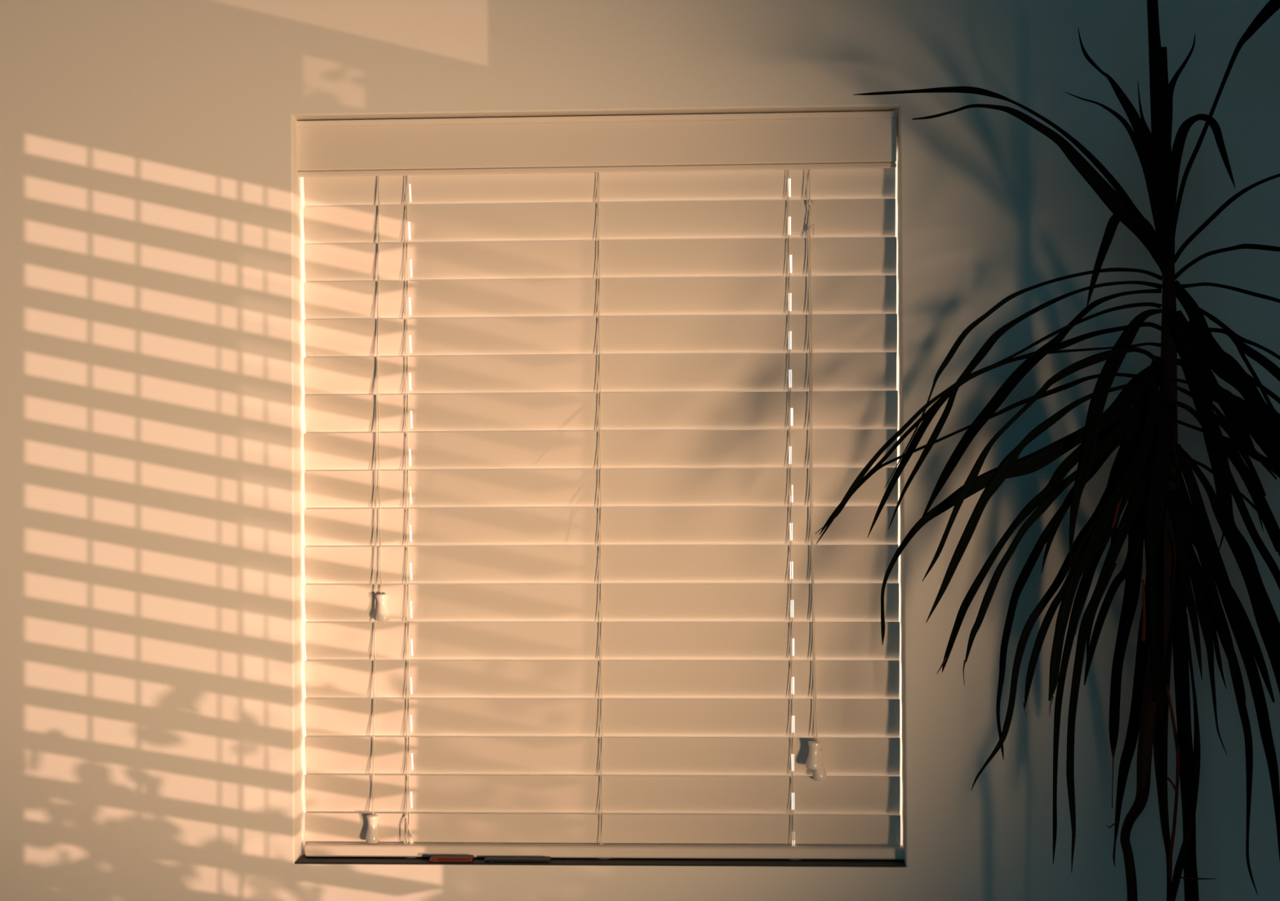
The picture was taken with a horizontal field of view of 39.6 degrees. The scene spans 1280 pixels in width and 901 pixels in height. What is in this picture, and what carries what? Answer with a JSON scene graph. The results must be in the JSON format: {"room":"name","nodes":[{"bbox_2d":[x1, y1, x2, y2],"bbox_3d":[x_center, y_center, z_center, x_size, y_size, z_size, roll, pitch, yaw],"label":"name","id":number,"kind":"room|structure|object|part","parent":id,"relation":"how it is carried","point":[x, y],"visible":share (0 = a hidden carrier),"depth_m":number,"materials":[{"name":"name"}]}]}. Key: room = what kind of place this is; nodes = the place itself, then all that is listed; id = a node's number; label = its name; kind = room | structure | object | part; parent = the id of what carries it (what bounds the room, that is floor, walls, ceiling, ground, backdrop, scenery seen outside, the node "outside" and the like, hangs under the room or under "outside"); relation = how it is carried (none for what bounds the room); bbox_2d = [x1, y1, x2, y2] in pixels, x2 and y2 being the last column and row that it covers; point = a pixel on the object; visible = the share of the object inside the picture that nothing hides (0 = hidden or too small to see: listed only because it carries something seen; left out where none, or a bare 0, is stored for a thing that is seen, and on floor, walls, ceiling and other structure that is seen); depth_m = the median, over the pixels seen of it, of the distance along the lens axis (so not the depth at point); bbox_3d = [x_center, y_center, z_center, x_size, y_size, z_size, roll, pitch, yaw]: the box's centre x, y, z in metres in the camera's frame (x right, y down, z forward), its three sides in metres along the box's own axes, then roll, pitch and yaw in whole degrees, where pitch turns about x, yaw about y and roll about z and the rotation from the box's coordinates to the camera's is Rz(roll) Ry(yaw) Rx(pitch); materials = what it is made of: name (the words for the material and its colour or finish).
{"room":"living room","nodes":[
{"label":"living room","id":0,"kind":"room"},
{"bbox_2d":[0,0,1279,900],"bbox_3d":[-0.326,0.177,2.123,3.840,2.500,0.150,0,-1,3],"label":"wall","id":1,"kind":"structure","parent":0,"point":[153,620],"depth_m":2.05,"materials":[{"name":"white paint"}]},
{"bbox_2d":[294,854,906,866],"bbox_3d":[-0.045,0.476,2.087,0.700,0.006,0.114,0,-1,3],"label":"window sill","id":2,"kind":"structure","parent":1,"relation":"attached to","point":[304,860],"depth_m":2.04,"materials":[{"name":"stone"}]},
{"bbox_2d":[429,855,474,862],"bbox_3d":[-0.217,0.471,2.055,0.049,0.004,0.024,0,-1,3],"label":"wood strip","id":3,"kind":"object","parent":2,"relation":"on","point":[435,859],"visible":1,"depth_m":2.04,"materials":[{"name":"wood"}]},
{"bbox_2d":[484,856,551,862],"bbox_3d":[-0.141,0.472,2.049,0.076,0.003,0.024,0,-1,3],"label":"strip","id":4,"kind":"object","parent":2,"relation":"on","point":[491,860],"visible":1,"depth_m":2.04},
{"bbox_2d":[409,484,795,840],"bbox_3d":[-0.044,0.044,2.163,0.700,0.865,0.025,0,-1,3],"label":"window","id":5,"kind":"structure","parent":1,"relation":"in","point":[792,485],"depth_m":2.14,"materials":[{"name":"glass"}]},
{"bbox_2d":[296,111,903,860],"bbox_3d":[-0.049,0.044,2.078,0.704,0.865,0.066,0,-1,3],"label":"blind","id":6,"kind":"object","parent":5,"relation":"attached to","point":[602,628],"visible":0.98,"depth_m":2.07,"materials":[{"name":"plastic"}]},
{"bbox_3d":[-0.308,0.047,2.079,0.012,0.760,0.001,0,-1,3],"label":"lift cord","id":7,"kind":"part","parent":6,"relation":"part of","materials":[{"name":"white fabric"}]},
{"bbox_3d":[-0.305,-0.083,2.081,0.005,0.504,0.001,0,-1,3],"label":"lift cord","id":8,"kind":"part","parent":6,"relation":"part of","materials":[{"name":"white fabric"}]},
{"bbox_3d":[-0.043,0.465,2.074,0.696,0.014,0.044,0,-1,3],"label":"rail","id":9,"kind":"part","parent":6,"relation":"part of","materials":[{"name":"white wood"}]},
{"bbox_3d":[0.197,0.002,2.053,0.006,0.673,0.001,0,-1,3],"label":"lift cord","id":10,"kind":"part","parent":6,"relation":"part of","materials":[{"name":"white fabric"}]},
{"bbox_3d":[0.200,0.006,2.055,0.006,0.683,0.001,0,-1,3],"label":"lift cord","id":11,"kind":"part","parent":6,"relation":"part of","materials":[{"name":"white fabric"}]},
{"bbox_3d":[-0.496,1.442,0.037,3.980,0.100,4.290,0,-1,3],"label":"floor","id":12,"kind":"structure","parent":0,"visible":0},
{"bbox_2d":[815,0,1279,900],"bbox_3d":[0.448,0.456,1.762,0.548,1.920,0.400,0,-1,3],"label":"dracaena plant","id":13,"kind":"object","parent":12,"relation":"on","point":[1148,464],"visible":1,"depth_m":1.76,"materials":[{"name":"green plant"}]},
{"bbox_3d":[0.521,0.327,1.741,0.010,0.014,0.002,0,-1,3],"label":"dry blade","id":14,"kind":"part","parent":13,"relation":"part of","materials":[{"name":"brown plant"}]},
{"bbox_3d":[0.522,0.324,1.741,0.013,0.188,0.004,0,-1,3],"label":"dry blade","id":15,"kind":"part","parent":13,"relation":"part of","materials":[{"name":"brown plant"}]},
{"bbox_3d":[0.545,0.418,1.738,0.038,0.003,0.002,0,-1,3],"label":"dry blade","id":16,"kind":"part","parent":13,"relation":"part of","materials":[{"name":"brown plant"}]}
]}

